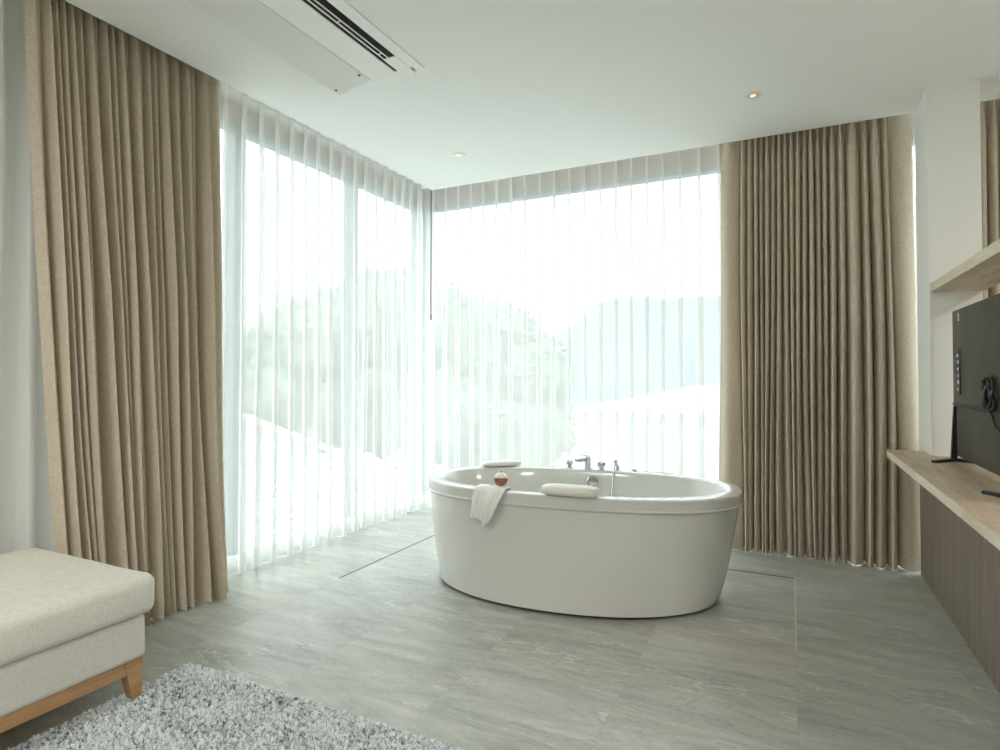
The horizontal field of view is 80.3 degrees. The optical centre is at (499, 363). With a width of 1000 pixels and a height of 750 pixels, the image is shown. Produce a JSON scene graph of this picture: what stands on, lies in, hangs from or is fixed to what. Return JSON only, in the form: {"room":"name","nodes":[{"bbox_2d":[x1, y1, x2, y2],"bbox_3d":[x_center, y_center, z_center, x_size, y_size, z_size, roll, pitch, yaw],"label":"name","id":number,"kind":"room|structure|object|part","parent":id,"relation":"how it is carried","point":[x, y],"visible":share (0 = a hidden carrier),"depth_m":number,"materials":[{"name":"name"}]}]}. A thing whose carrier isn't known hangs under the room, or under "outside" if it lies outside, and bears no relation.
{"room":"hotel room","nodes":[
{"label":"hotel room","id":0,"kind":"room"},
{"bbox_2d":[0,0,53,553],"bbox_3d":[-2.071,-0.361,2.569,0.093,2.386,0.228,-1,-1,26],"label":"wall","id":1,"kind":"structure","parent":0,"point":[25,500],"depth_m":2.57,"materials":[{"name":"white paint"}]},
{"bbox_2d":[0,505,999,749],"bbox_3d":[0.777,1.271,0.542,7.700,0.120,8.300,-1,-1,26],"label":"floor","id":2,"kind":"structure","parent":0,"point":[878,662],"depth_m":2.54,"materials":[{"name":"grey tile"}]},
{"bbox_2d":[0,547,154,732],"bbox_3d":[-2.112,0.985,1.392,0.820,0.482,2.188,-1,-1,26],"label":"ottoman","id":3,"kind":"object","parent":2,"relation":"on","point":[72,627],"visible":1,"depth_m":2.00,"materials":[{"name":"fabric"}]},
{"bbox_3d":[-2.121,1.090,1.405,0.747,0.051,2.103,-1,-1,26],"label":"wooden rail","id":4,"kind":"part","parent":3,"relation":"part of","materials":[{"name":"brown wood"}]},
{"bbox_2d":[0,547,154,665],"bbox_3d":[-2.112,0.823,1.395,0.820,0.158,2.188,-1,-1,26],"label":"cushion","id":5,"kind":"object","parent":3,"relation":"on","point":[50,601],"depth_m":2.02,"materials":[{"name":"fabric"}]},
{"bbox_3d":[-1.359,1.143,2.170,0.058,0.153,0.067,-1,-1,26],"label":"leg","id":6,"kind":"part","parent":3,"relation":"part of","materials":[{"name":"brown wood"}]},
{"bbox_2d":[6,663,464,749],"bbox_3d":[-0.647,1.205,0.796,2.601,0.021,2.423,-1,-1,26],"label":"shag rug","id":7,"kind":"object","parent":2,"relation":"on","point":[190,707],"visible":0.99,"depth_m":2.02,"materials":[{"name":"grey carpet"}]},
{"bbox_2d":[339,535,433,577],"bbox_3d":[-0.590,1.282,4.241,0.008,0.003,1.650,-1,-1,26],"label":"strip","id":8,"kind":"object","parent":2,"relation":"on","point":[433,535],"visible":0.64,"depth_m":3.90,"materials":[{"name":"black plastic"}]},
{"bbox_2d":[427,453,742,617],"bbox_3d":[0.440,0.924,3.444,1.800,0.685,1.048,-1,-1,26],"label":"bathtub","id":9,"kind":"object","parent":2,"relation":"on","point":[651,544],"visible":0.94,"depth_m":2.98,"materials":[{"name":"white ceramic"}]},
{"bbox_2d":[470,484,510,525],"bbox_3d":[-0.050,0.750,3.152,0.196,0.192,0.160,-1,-1,26],"label":"hand towel","id":10,"kind":"object","parent":9,"relation":"on","point":[486,498],"visible":0.96,"depth_m":3.11,"materials":[{"name":"white fabric"}]},
{"bbox_2d":[494,471,507,485],"bbox_3d":[0.004,0.614,3.171,0.074,0.083,0.074,-1,-1,26],"label":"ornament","id":11,"kind":"object","parent":10,"relation":"on","point":[500,479],"visible":1,"depth_m":3.15,"materials":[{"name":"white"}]},
{"bbox_2d":[482,460,520,466],"bbox_3d":[0.011,0.669,3.985,0.270,0.039,0.115,0,-1,-17],"label":"pillow","id":12,"kind":"object","parent":9,"relation":"on","point":[495,462],"visible":1,"depth_m":3.94,"materials":[{"name":"white fabric"}]},
{"bbox_3d":[0.460,0.662,3.925,0.051,0.050,0.051,-1,-1,26],"label":"tap knob","id":13,"kind":"part","parent":9,"relation":"part of","materials":[{"name":"silver metal"}]},
{"bbox_2d":[541,483,599,497],"bbox_3d":[0.356,0.641,2.994,0.300,0.062,0.136,0,-1,21],"label":"pillow","id":14,"kind":"object","parent":9,"relation":"on","point":[570,490],"visible":1,"depth_m":2.94,"materials":[{"name":"white plastic"}]},
{"bbox_2d":[575,453,591,468],"bbox_3d":[0.540,0.637,3.846,0.085,0.096,0.117,-1,-1,26],"label":"faucet","id":15,"kind":"object","parent":9,"relation":"on","point":[587,458],"depth_m":3.85,"materials":[{"name":"silver metal"}]},
{"bbox_2d":[427,465,742,513],"bbox_3d":[0.441,0.911,3.446,1.800,0.470,1.015,-1,-1,26],"label":"rim","id":16,"kind":"object","parent":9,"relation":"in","point":[633,491],"depth_m":3.39,"materials":[{"name":"white ceramic"}]},
{"bbox_3d":[0.657,0.661,3.833,0.051,0.050,0.051,-1,-1,26],"label":"tap knob","id":17,"kind":"part","parent":9,"relation":"part of","materials":[{"name":"silver metal"}]},
{"bbox_2d":[728,569,791,577],"bbox_3d":[1.461,1.270,3.636,0.618,0.003,0.009,-1,-1,26],"label":"strip","id":18,"kind":"object","parent":2,"relation":"on","point":[728,569],"visible":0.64,"depth_m":3.58,"materials":[{"name":"black plastic"}]},
{"bbox_2d":[794,578,796,650],"bbox_3d":[1.513,1.259,3.038,0.005,0.003,1.030,-1,-1,26],"label":"strip","id":19,"kind":"object","parent":2,"relation":"on","point":[794,578],"visible":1,"depth_m":2.93,"materials":[{"name":"grey metal"}]},
{"bbox_2d":[920,484,999,692],"bbox_3d":[1.433,0.858,0.809,0.448,0.716,5.940,-1,-1,26],"label":"base cabinet","id":20,"kind":"object","parent":2,"relation":"on","point":[961,567],"visible":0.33,"depth_m":2.67,"materials":[{"name":"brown wood"}]},
{"bbox_2d":[886,449,999,549],"bbox_3d":[1.329,0.478,0.759,0.684,0.041,5.845,-1,-1,26],"label":"countertop","id":21,"kind":"structure","parent":20,"relation":"on","point":[959,486],"depth_m":2.39,"materials":[{"name":"brown wood"}]},
{"bbox_2d":[931,293,999,497],"bbox_3d":[2.093,0.102,2.524,0.268,0.779,1.335,-1,-1,26],"label":"television","id":22,"kind":"object","parent":21,"relation":"on","point":[975,437],"visible":1,"depth_m":2.71,"materials":[{"name":"black plastic"}]},
{"bbox_3d":[2.104,-0.042,2.521,0.023,0.491,1.335,-1,-1,26],"label":"panel","id":23,"kind":"part","parent":22,"relation":"part of","materials":[{"name":"black plastic"}]},
{"bbox_2d":[65,0,999,189],"bbox_3d":[0.777,-1.679,0.599,7.700,0.180,8.300,-1,-1,26],"label":"ceiling","id":24,"kind":"structure","parent":0,"point":[514,87],"depth_m":3.14,"materials":[{"name":"white paint"}]},
{"bbox_2d":[188,0,424,94],"bbox_3d":[-0.995,-1.526,2.532,0.598,0.050,1.525,-1,-1,26],"label":"air conditioner","id":25,"kind":"object","parent":24,"relation":"attached to","point":[331,42],"visible":1,"depth_m":2.79,"materials":[{"name":"white plastic"}]},
{"bbox_2d":[219,83,421,573],"bbox_3d":[-1.199,-0.171,4.353,0.093,2.885,2.094,-1,-1,26],"label":"sheer curtain","id":26,"kind":"object","parent":24,"relation":"hanging from","point":[321,302],"depth_m":4.14,"materials":[{"name":"white fabric"}]},
{"bbox_2d":[220,81,422,185],"bbox_3d":[-1.451,-1.652,3.867,0.030,0.009,3.420,-1,-1,26],"label":"track","id":27,"kind":"object","parent":24,"relation":"attached to","point":[220,81],"visible":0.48,"depth_m":4.09,"materials":[{"name":"white metal"}]},
{"bbox_2d":[453,153,464,157],"bbox_3d":[-0.298,-1.515,4.314,0.094,0.012,0.094,-1,-1,26],"label":"recessed light","id":28,"kind":"object","parent":24,"relation":"in","point":[457,155],"visible":1,"depth_m":4.31,"materials":[{"name":"white plastic"}]},
{"bbox_2d":[744,91,761,99],"bbox_3d":[1.448,-1.532,3.390,0.094,0.012,0.094,-1,-1,26],"label":"recessed light","id":29,"kind":"object","parent":24,"relation":"in","point":[755,94],"visible":1,"depth_m":3.39,"materials":[{"name":"white plastic"}]},
{"bbox_3d":[1.781,-1.644,4.254,5.300,0.009,0.030,-1,-1,26],"label":"track","id":30,"kind":"object","parent":24,"relation":"attached to","visible":0},
{"bbox_2d":[430,190,431,319],"bbox_3d":[-0.620,-0.973,5.329,0.018,1.170,0.018,-1,-1,26],"label":"wand","id":31,"kind":"object","parent":30,"relation":"hanging from","point":[431,190],"visible":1,"depth_m":5.33,"materials":[{"name":"grey"}]},
{"bbox_2d":[420,112,917,507],"bbox_3d":[0.963,-0.174,4.623,3.903,2.914,0.086,-1,-1,26],"label":"sheer curtain","id":32,"kind":"object","parent":30,"relation":"hanging from","point":[576,310],"visible":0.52,"depth_m":4.79,"materials":[{"name":"white fabric"}]},
{"bbox_2d":[915,78,982,456],"bbox_3d":[2.555,-0.505,3.384,0.235,2.060,0.355,-1,-1,26],"label":"wall column","id":33,"kind":"structure","parent":0,"point":[947,116],"depth_m":3.25,"materials":[{"name":"white paint"}]},
{"bbox_2d":[930,239,999,291],"bbox_3d":[1.260,-0.466,0.714,0.243,0.050,5.572,-1,-1,26],"label":"wall shelf","id":34,"kind":"object","parent":33,"relation":"attached to","point":[981,271],"visible":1,"depth_m":2.74,"materials":[{"name":"brown wood"}]},
{"bbox_3d":[-1.364,-1.655,3.702,0.030,0.009,3.200,-1,-1,26],"label":"track","id":35,"kind":"object","parent":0,"visible":0},
{"bbox_2d":[23,0,228,624],"bbox_3d":[-1.732,-0.183,2.897,0.238,2.873,1.041,-1,-1,26],"label":"curtain","id":36,"kind":"object","parent":35,"relation":"hanging from","point":[124,133],"visible":0.96,"depth_m":2.79,"materials":[{"name":"beige fabric"}]},
{"bbox_3d":[1.787,-1.647,4.084,5.140,0.009,0.030,-1,-1,26],"label":"track","id":37,"kind":"object","parent":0,"visible":0},
{"bbox_2d":[719,113,920,571],"bbox_3d":[2.056,-0.163,3.913,1.184,2.875,0.173,-1,-1,26],"label":"curtain","id":38,"kind":"object","parent":37,"relation":"hanging from","point":[819,351],"visible":0.94,"depth_m":3.87,"materials":[{"name":"beige fabric"}]},
{"bbox_2d":[980,99,999,298],"bbox_3d":[3.168,-0.173,3.366,0.814,2.875,0.136,-1,-1,26],"label":"curtain","id":39,"kind":"object","parent":37,"relation":"hanging from","point":[989,110],"visible":0.21,"depth_m":3.51,"materials":[{"name":"beige fabric"}]}
]}

